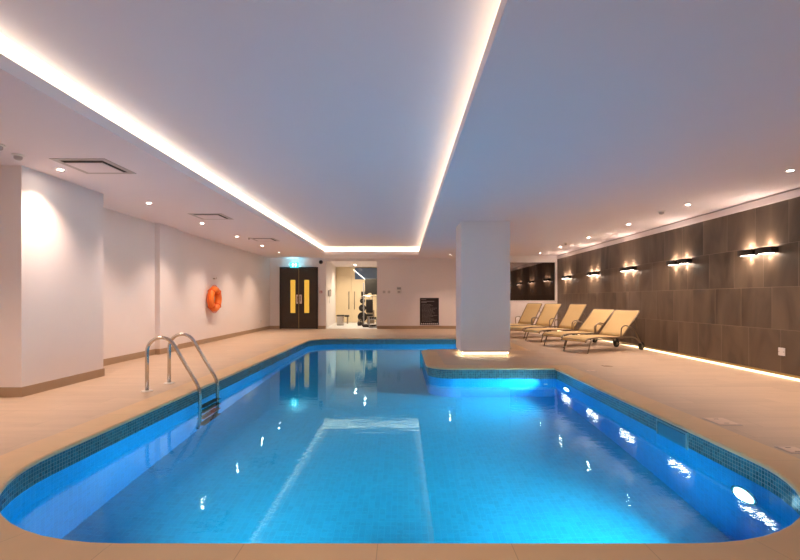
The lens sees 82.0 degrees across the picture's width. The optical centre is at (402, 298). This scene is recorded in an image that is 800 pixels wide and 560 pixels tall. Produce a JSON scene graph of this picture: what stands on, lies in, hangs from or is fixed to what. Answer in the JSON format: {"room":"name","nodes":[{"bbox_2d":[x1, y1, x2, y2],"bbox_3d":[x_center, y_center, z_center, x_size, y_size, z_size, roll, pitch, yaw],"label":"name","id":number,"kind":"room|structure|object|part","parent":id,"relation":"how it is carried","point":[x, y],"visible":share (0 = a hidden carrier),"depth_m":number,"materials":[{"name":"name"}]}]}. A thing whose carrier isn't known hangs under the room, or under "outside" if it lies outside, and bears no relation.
{"room":"spa","nodes":[
{"label":"spa","id":0,"kind":"room"},
{"bbox_2d":[155,223,177,348],"bbox_3d":[-4.870,-0.200,9.490,0.100,2.600,0.740,0,0,0],"label":"wall","id":1,"kind":"structure","parent":0,"point":[166,237],"depth_m":9.38,"materials":[{"name":"white paint"}]},
{"bbox_2d":[103,208,269,358],"bbox_3d":[-5.020,-0.200,7.700,0.200,2.600,18.600,0,0,0],"label":"wall","id":2,"kind":"structure","parent":0,"point":[243,277],"depth_m":10.22,"materials":[{"name":"white paint"}]},
{"bbox_2d":[0,326,269,396],"bbox_3d":[-4.594,1.045,7.700,0.652,0.110,18.600,0,0,0],"label":"baseboard","id":3,"kind":"structure","parent":2,"relation":"attached to","point":[61,382],"depth_m":6.30,"materials":[{"name":"stone"}]},
{"bbox_2d":[207,285,221,312],"bbox_3d":[-4.815,0.000,11.750,0.202,0.724,0.724,0,0,0],"label":"life ring","id":4,"kind":"object","parent":2,"relation":"hanging from","point":[213,291],"visible":1,"depth_m":11.60,"materials":[{"name":"orange plastic"}]},
{"bbox_2d":[327,261,335,327],"bbox_3d":[-3.075,-0.200,19.375,0.150,2.600,4.470,0,0,-4],"label":"wall","id":5,"kind":"structure","parent":0,"point":[331,269],"depth_m":19.25,"materials":[{"name":"white paint"}]},
{"bbox_2d":[326,322,376,328],"bbox_3d":[-1.200,1.124,19.310,4.800,0.052,4.580,0,0,0],"label":"floor","id":6,"kind":"structure","parent":0,"point":[351,325],"depth_m":18.37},
{"bbox_2d":[336,315,344,324],"bbox_3d":[-2.620,0.883,19.300,0.320,0.430,0.280,0,0,0],"label":"waste bin","id":7,"kind":"object","parent":6,"relation":"on","point":[340,318],"visible":0.99,"depth_m":19.17,"materials":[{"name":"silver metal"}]},
{"bbox_2d":[358,298,366,323],"bbox_3d":[-1.700,0.523,19.400,0.400,1.150,0.400,0,0,0],"label":"dumbbell rack","id":8,"kind":"object","parent":6,"relation":"on","point":[360,315],"visible":0.78,"depth_m":19.28,"materials":[{"name":"black metal"}]},
{"bbox_3d":[-1.700,0.378,19.310,0.300,0.300,0.060,0,0,0],"label":"weight plate","id":9,"kind":"part","parent":8,"relation":"part of","materials":[{"name":"black plastic"}]},
{"bbox_3d":[-1.700,0.748,19.310,0.400,0.400,0.060,0,0,0],"label":"weight plate","id":10,"kind":"part","parent":8,"relation":"part of","materials":[{"name":"black plastic"}]},
{"bbox_2d":[360,279,376,326],"bbox_3d":[-1.320,0.138,18.335,0.788,1.920,0.870,0,0,0],"label":"machine","id":11,"kind":"object","parent":6,"relation":"on","point":[370,284],"visible":0.68,"depth_m":18.58,"materials":[{"name":"grey metal"}]},
{"bbox_3d":[-1.320,1.068,18.325,0.680,0.060,0.850,0,0,0],"label":"frame","id":12,"kind":"part","parent":11,"relation":"part of","materials":[{"name":"black plastic"}]},
{"bbox_2d":[369,319,376,327],"bbox_3d":[-1.160,0.933,17.750,0.320,0.330,0.240,0,0,0],"label":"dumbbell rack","id":13,"kind":"object","parent":6,"relation":"on","point":[369,319],"visible":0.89,"depth_m":17.63,"materials":[{"name":"grey metal"}]},
{"bbox_2d":[330,261,376,266],"bbox_3d":[-1.200,-1.550,19.375,4.800,0.100,4.450,0,0,0],"label":"ceiling","id":14,"kind":"structure","parent":0,"point":[335,263],"depth_m":19.44,"materials":[{"name":"paint"}]},
{"bbox_2d":[336,267,376,321],"bbox_3d":[-1.050,-0.200,21.650,4.500,2.600,0.100,0,0,0],"label":"wall","id":15,"kind":"structure","parent":0,"point":[340,271],"depth_m":21.60,"materials":[{"name":"beige paint"}]},
{"bbox_2d":[336,276,368,321],"bbox_3d":[-2.400,-0.005,21.540,1.660,2.190,0.120,0,0,0],"label":"door","id":16,"kind":"structure","parent":15,"relation":"in","point":[349,289],"depth_m":21.56,"materials":[{"name":"beige wood"}]},
{"bbox_2d":[355,268,376,278],"bbox_3d":[-1.575,-1.190,21.550,1.350,0.540,0.020,0,0,0],"label":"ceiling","id":17,"kind":"structure","parent":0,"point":[367,273],"depth_m":21.54,"materials":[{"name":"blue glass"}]},
{"bbox_2d":[0,0,799,257],"bbox_3d":[0.190,-1.680,7.700,10.620,0.360,18.600,0,0,0],"label":"ceiling","id":18,"kind":"structure","parent":0,"point":[340,119],"depth_m":4.00,"materials":[{"name":"paint"}]},
{"bbox_2d":[0,143,5,150],"bbox_3d":[-3.930,-1.472,4.460,0.120,0.055,0.120,0,0,0],"label":"smoke detector","id":19,"kind":"object","parent":18,"relation":"attached to","point":[2,146],"visible":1,"depth_m":4.46,"materials":[{"name":"white plastic"}]},
{"bbox_2d":[11,153,24,160],"bbox_3d":[-4.000,-1.472,4.780,0.110,0.055,0.110,0,0,0],"label":"smoke detector","id":20,"kind":"object","parent":18,"relation":"attached to","point":[16,156],"visible":1,"depth_m":4.75,"materials":[{"name":"white plastic"}]},
{"bbox_2d":[49,158,135,173],"bbox_3d":[-3.480,-1.496,5.200,0.590,0.008,0.590,0,0,0],"label":"ceiling vent","id":21,"kind":"object","parent":18,"relation":"in","point":[85,165],"visible":1,"depth_m":5.15,"materials":[{"name":"beige metal"}]},
{"bbox_3d":[-3.506,-1.494,5.240,0.411,0.004,0.381,0,0,0],"label":"panel","id":22,"kind":"part","parent":21,"relation":"part of","materials":[{"name":"paint"}]},
{"bbox_2d":[187,213,233,219],"bbox_3d":[-3.480,-1.496,8.350,0.590,0.008,0.590,0,0,0],"label":"ceiling vent","id":23,"kind":"object","parent":18,"relation":"in","point":[204,216],"visible":1,"depth_m":8.32,"materials":[{"name":"beige metal"}]},
{"bbox_3d":[-3.506,-1.494,8.390,0.411,0.004,0.381,0,0,0],"label":"panel","id":24,"kind":"part","parent":23,"relation":"part of","materials":[{"name":"paint"}]},
{"bbox_2d":[0,1,500,251],"bbox_3d":[-1.048,-1.680,7.250,3.285,0.160,16.640,0,0,0],"label":"light","id":25,"kind":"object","parent":18,"relation":"attached to","point":[8,48],"depth_m":4.54,"materials":[{"name":"white"}]},
{"bbox_2d":[250,238,278,240],"bbox_3d":[-3.480,-1.496,11.600,0.590,0.008,0.590,0,0,0],"label":"ceiling vent","id":26,"kind":"object","parent":18,"relation":"in","point":[255,239],"visible":0.96,"depth_m":11.53,"materials":[{"name":"beige metal"}]},
{"bbox_3d":[-3.506,-1.494,11.640,0.411,0.004,0.381,0,0,0],"label":"panel","id":27,"kind":"part","parent":26,"relation":"part of","materials":[{"name":"paint"}]},
{"bbox_2d":[289,258,298,267],"bbox_3d":[-3.970,-1.320,16.800,0.340,0.360,0.080,0,0,0],"label":"exit sign","id":28,"kind":"object","parent":18,"relation":"hanging from","point":[292,265],"visible":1,"depth_m":16.79,"materials":[{"name":"teal plastic"}]},
{"bbox_3d":[-3.970,-1.235,16.800,0.320,0.190,0.024,0,0,0],"label":"sign panel","id":29,"kind":"part","parent":28,"relation":"part of","materials":[{"name":"teal plastic"}]},
{"bbox_2d":[0,329,799,458],"bbox_3d":[0.140,1.100,7.710,10.320,0.001,18.620,0,0,0],"label":"floor","id":30,"kind":"structure","parent":0,"point":[767,407],"depth_m":6.21,"materials":[{"name":"tile"}]},
{"bbox_2d":[0,165,102,386],"bbox_3d":[-4.600,-0.200,5.865,0.640,2.600,1.410,0,0,0],"label":"wall pier","id":31,"kind":"object","parent":30,"relation":"on","point":[51,228],"visible":0.91,"depth_m":5.55,"materials":[{"name":"white paint"}]},
{"bbox_2d":[141,333,218,405],"bbox_3d":[-2.743,1.345,5.740,0.745,1.813,0.650,0,0,0],"label":"pool ladder","id":32,"kind":"object","parent":30,"relation":"on","point":[170,340],"visible":0.58,"depth_m":5.48,"materials":[{"name":"silver metal"}]},
{"bbox_3d":[-2.735,1.345,6.000,0.673,1.813,0.043,0,0,0],"label":"handrail","id":33,"kind":"part","parent":32,"relation":"part of","materials":[{"name":"silver metal"}]},
{"bbox_2d":[510,303,546,331],"bbox_3d":[3.679,0.619,14.449,1.820,0.970,0.706,0,0,-32],"label":"sun lounger","id":34,"kind":"object","parent":30,"relation":"on","point":[531,310],"visible":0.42,"depth_m":14.68,"materials":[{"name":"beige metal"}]},
{"bbox_3d":[4.057,0.468,14.685,0.036,0.771,0.597,39,-19,-26],"label":"backrest","id":35,"kind":"part","parent":34,"relation":"part of","materials":[{"name":"beige fabric"}]},
{"bbox_3d":[4.058,0.461,14.686,0.026,0.782,0.633,38,-19,-26],"label":"backrest frame","id":36,"kind":"part","parent":34,"relation":"part of","materials":[{"name":"beige fabric"}]},
{"bbox_2d":[510,303,566,338],"bbox_3d":[3.917,0.619,13.418,1.820,0.970,0.706,0,0,-30],"label":"sun lounger","id":37,"kind":"object","parent":30,"relation":"on","point":[547,316],"visible":0.82,"depth_m":13.55,"materials":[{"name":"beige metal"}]},
{"bbox_3d":[4.040,0.892,13.131,1.745,0.237,0.032,0,0,-30],"label":"rail","id":38,"kind":"part","parent":37,"relation":"part of","materials":[{"name":"gold metal"}]},
{"bbox_3d":[4.305,0.461,13.642,0.026,0.782,0.633,38,-18,-24],"label":"backrest frame","id":39,"kind":"part","parent":37,"relation":"part of","materials":[{"name":"beige fabric"}]},
{"bbox_3d":[4.303,0.468,13.641,0.036,0.771,0.597,38,-18,-24],"label":"backrest","id":40,"kind":"part","parent":37,"relation":"part of","materials":[{"name":"beige fabric"}]},
{"bbox_2d":[523,304,593,342],"bbox_3d":[4.151,0.619,12.238,1.820,0.970,0.706,0,0,-22],"label":"sun lounger","id":41,"kind":"object","parent":30,"relation":"on","point":[574,312],"visible":0.85,"depth_m":12.31,"materials":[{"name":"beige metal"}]},
{"bbox_3d":[4.232,0.892,11.937,1.745,0.237,0.032,0,0,-22],"label":"rail","id":42,"kind":"part","parent":41,"relation":"part of","materials":[{"name":"gold metal"}]},
{"bbox_3d":[4.564,0.468,12.405,0.036,0.771,0.597,36,-13,-18],"label":"backrest","id":43,"kind":"part","parent":41,"relation":"part of","materials":[{"name":"beige fabric"}]},
{"bbox_3d":[4.566,0.461,12.406,0.026,0.782,0.633,36,-13,-18],"label":"backrest frame","id":44,"kind":"part","parent":41,"relation":"part of","materials":[{"name":"beige fabric"}]},
{"bbox_2d":[542,309,617,347],"bbox_3d":[4.235,0.676,10.986,1.820,0.856,0.706,0,0,-26],"label":"sun lounger","id":45,"kind":"object","parent":30,"relation":"on","point":[600,316],"visible":0.85,"depth_m":11.12,"materials":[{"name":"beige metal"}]},
{"bbox_3d":[4.335,0.892,10.690,1.745,0.237,0.032,0,0,-25],"label":"rail","id":46,"kind":"part","parent":45,"relation":"part of","materials":[{"name":"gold metal"}]},
{"bbox_3d":[4.696,0.525,11.206,0.771,0.036,0.597,-46,18,-18],"label":"backrest","id":47,"kind":"part","parent":45,"relation":"part of","materials":[{"name":"beige fabric"}]},
{"bbox_3d":[4.699,0.520,11.207,0.782,0.026,0.633,-46,18,-18],"label":"backrest frame","id":48,"kind":"part","parent":45,"relation":"part of","materials":[{"name":"beige fabric"}]},
{"bbox_2d":[561,310,644,353],"bbox_3d":[4.289,0.674,9.858,1.820,0.861,0.706,0,0,-28],"label":"sun lounger","id":49,"kind":"object","parent":30,"relation":"on","point":[619,322],"visible":1,"depth_m":9.96,"materials":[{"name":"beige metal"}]},
{"bbox_3d":[4.399,0.892,9.566,1.745,0.237,0.032,0,0,-28],"label":"rail","id":50,"kind":"part","parent":49,"relation":"part of","materials":[{"name":"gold metal"}]},
{"bbox_3d":[4.740,0.523,10.093,0.771,0.036,0.597,-47,20,-20],"label":"backrest","id":51,"kind":"part","parent":49,"relation":"part of","materials":[{"name":"beige fabric"}]},
{"bbox_3d":[4.743,0.517,10.095,0.782,0.026,0.633,-47,20,-20],"label":"backrest frame","id":52,"kind":"part","parent":49,"relation":"part of","materials":[{"name":"beige fabric"}]},
{"bbox_3d":[4.866,0.777,9.787,0.709,0.461,0.046,0,0,-28],"label":"armrest","id":53,"kind":"part","parent":49,"relation":"part of","materials":[{"name":"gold metal"}]},
{"bbox_2d":[702,418,742,425],"bbox_3d":[2.855,1.097,4.125,0.200,0.006,0.250,0,0,0],"label":"drain cover","id":54,"kind":"object","parent":30,"relation":"on","point":[719,421],"visible":1,"depth_m":4.09,"materials":[{"name":"beige"}]},
{"bbox_2d":[776,447,799,453],"bbox_3d":[2.835,1.097,3.345,0.150,0.006,0.150,0,0,0],"label":"drain cover","id":55,"kind":"object","parent":30,"relation":"on","point":[793,450],"visible":1,"depth_m":3.34,"materials":[{"name":"beige"}]},
{"bbox_2d":[0,339,799,513],"bbox_3d":[-0.050,1.827,7.485,4.990,1.386,10.860,0,0,0],"label":"pool tile border","id":56,"kind":"object","parent":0,"point":[754,472],"visible":0.12,"depth_m":4.47,"materials":[{"name":"tile"}]},
{"bbox_2d":[0,337,799,559],"bbox_3d":[-0.050,1.117,7.485,5.560,0.034,11.430,0,0,0],"label":"coping","id":57,"kind":"object","parent":56,"relation":"on","point":[16,543],"visible":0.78,"depth_m":2.06,"materials":[{"name":"tile"}]},
{"bbox_2d":[0,344,799,542],"bbox_3d":[-0.050,1.270,7.485,4.990,0.001,10.860,0,0,0],"label":"pool water","id":58,"kind":"object","parent":56,"relation":"in","point":[329,443],"visible":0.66,"depth_m":3.29,"materials":[{"name":"blue liquid"}]},
{"bbox_2d":[656,419,687,446],"bbox_3d":[2.439,1.245,4.180,0.012,0.190,0.480,0,0,0],"label":"skimmer","id":59,"kind":"object","parent":56,"relation":"attached to","point":[679,437],"visible":0.73,"depth_m":4.16,"materials":[{"name":"blue"}]},
{"bbox_2d":[270,255,556,327],"bbox_3d":[0.090,-0.200,16.470,10.420,2.600,1.360,0,0,0],"label":"wall","id":60,"kind":"structure","parent":0,"point":[417,278],"depth_m":17.00,"materials":[{"name":"white paint"}]},
{"bbox_2d":[280,267,317,328],"bbox_3d":[-3.845,-0.040,16.965,1.410,2.280,0.111,0,0,0],"label":"door","id":61,"kind":"structure","parent":60,"relation":"in","point":[298,286],"depth_m":16.97,"materials":[{"name":"dark wood veneer"},{"name":"glass"},{"name":"brushed steel"}]},
{"bbox_3d":[-4.060,-0.095,16.968,0.180,1.220,0.005,0,0,0],"label":"vision panel","id":62,"kind":"part","parent":61,"relation":"part of","materials":[{"name":"orange"}]},
{"bbox_3d":[-4.060,-0.095,16.967,0.230,1.270,0.006,0,0,0],"label":"vision frame","id":63,"kind":"part","parent":61,"relation":"part of","materials":[{"name":"black"}]},
{"bbox_3d":[-3.550,-0.095,16.968,0.180,1.220,0.005,0,0,0],"label":"vision panel","id":64,"kind":"part","parent":61,"relation":"part of","materials":[{"name":"orange"}]},
{"bbox_3d":[-3.550,-0.095,16.967,0.230,1.270,0.006,0,0,0],"label":"vision frame","id":65,"kind":"part","parent":61,"relation":"part of","materials":[{"name":"black"}]},
{"bbox_2d":[396,287,400,293],"bbox_3d":[-0.150,-0.315,16.983,0.180,0.270,0.034,0,0,0],"label":"controller","id":66,"kind":"object","parent":60,"relation":"attached to","point":[398,289],"visible":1,"depth_m":16.97,"materials":[{"name":"white plastic"}]},
{"bbox_2d":[270,326,556,330],"bbox_3d":[0.196,1.045,16.394,10.208,0.110,1.212,0,0,0],"label":"baseboard","id":67,"kind":"structure","parent":60,"relation":"attached to","point":[271,327],"depth_m":16.99,"materials":[{"name":"stone"}]},
{"bbox_2d":[420,298,438,324],"bbox_3d":[0.975,0.460,16.985,0.700,1.000,0.023,0,0,0],"label":"board","id":68,"kind":"object","parent":60,"relation":"attached to","point":[429,307],"visible":1,"depth_m":16.98,"materials":[{"name":"black"}]},
{"bbox_2d":[510,262,555,300],"bbox_3d":[4.125,-0.595,15.818,2.250,1.330,0.065,0,0,0],"label":"mirror","id":69,"kind":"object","parent":60,"relation":"in","point":[529,281],"depth_m":15.83,"materials":[{"name":"grey mirror"}]},
{"bbox_2d":[456,221,509,355],"bbox_3d":[1.588,-0.200,9.265,0.944,2.600,0.830,0,0,0],"label":"wall column","id":70,"kind":"structure","parent":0,"point":[482,247],"depth_m":8.85,"materials":[{"name":"white paint"}]},
{"bbox_2d":[461,352,507,353],"bbox_3d":[1.588,1.040,9.265,0.884,0.030,0.770,0,0,0],"label":"light","id":71,"kind":"object","parent":70,"relation":"on","point":[461,352],"depth_m":8.88,"materials":[{"name":"beige"}]},
{"bbox_2d":[557,197,799,375],"bbox_3d":[5.400,-0.135,7.250,0.200,2.470,17.700,0,0,0],"label":"wall","id":72,"kind":"structure","parent":0,"point":[721,305],"depth_m":7.93,"materials":[{"name":"tile"}]},
{"bbox_2d":[619,267,625,271],"bbox_3d":[5.237,-0.700,10.938,0.125,0.090,0.300,0,0,0],"label":"wall sconce","id":73,"kind":"object","parent":72,"relation":"attached to","point":[623,269],"visible":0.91,"depth_m":10.86,"materials":[{"name":"black metal"}]},
{"bbox_2d":[626,266,636,270],"bbox_3d":[5.237,-0.700,10.582,0.125,0.090,0.300,0,0,0],"label":"wall sconce","id":74,"kind":"object","parent":72,"relation":"attached to","point":[630,268],"visible":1,"depth_m":10.47,"materials":[{"name":"black metal"}]},
{"bbox_2d":[666,260,679,265],"bbox_3d":[5.237,-0.700,8.938,0.125,0.090,0.300,0,0,0],"label":"wall sconce","id":75,"kind":"object","parent":72,"relation":"attached to","point":[672,262],"visible":0.93,"depth_m":8.87,"materials":[{"name":"black metal"}]},
{"bbox_2d":[557,187,799,258],"bbox_3d":[5.393,-1.420,7.100,0.215,0.100,17.400,0,0,0],"label":"trim","id":76,"kind":"structure","parent":72,"relation":"attached to","point":[795,193],"depth_m":8.06,"materials":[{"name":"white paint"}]},
{"bbox_2d":[557,330,799,380],"bbox_3d":[5.295,1.072,7.100,0.030,0.076,17.400,0,0,0],"label":"trim","id":77,"kind":"structure","parent":72,"relation":"attached to","point":[757,370],"depth_m":7.58,"materials":[{"name":"beige"}]},
{"bbox_2d":[677,258,691,263],"bbox_3d":[5.237,-0.700,8.582,0.125,0.090,0.300,0,0,0],"label":"wall sconce","id":78,"kind":"object","parent":72,"relation":"attached to","point":[686,260],"visible":1,"depth_m":8.49,"materials":[{"name":"black metal"}]},
{"bbox_2d":[737,249,754,256],"bbox_3d":[5.237,-0.700,6.998,0.125,0.090,0.300,0,0,0],"label":"wall sconce","id":79,"kind":"object","parent":72,"relation":"attached to","point":[749,252],"visible":0.94,"depth_m":6.95,"materials":[{"name":"black metal"}]},
{"bbox_2d":[755,246,778,254],"bbox_3d":[5.237,-0.700,6.642,0.125,0.090,0.300,0,0,0],"label":"wall sconce","id":80,"kind":"object","parent":72,"relation":"attached to","point":[771,249],"visible":1,"depth_m":6.56,"materials":[{"name":"black metal"}]},
{"bbox_2d":[778,347,784,355],"bbox_3d":[5.293,0.737,6.430,0.014,0.110,0.110,0,0,0],"label":"blank plate","id":81,"kind":"object","parent":72,"relation":"attached to","point":[781,351],"visible":1,"depth_m":6.43,"materials":[{"name":"white plastic"}]}
]}

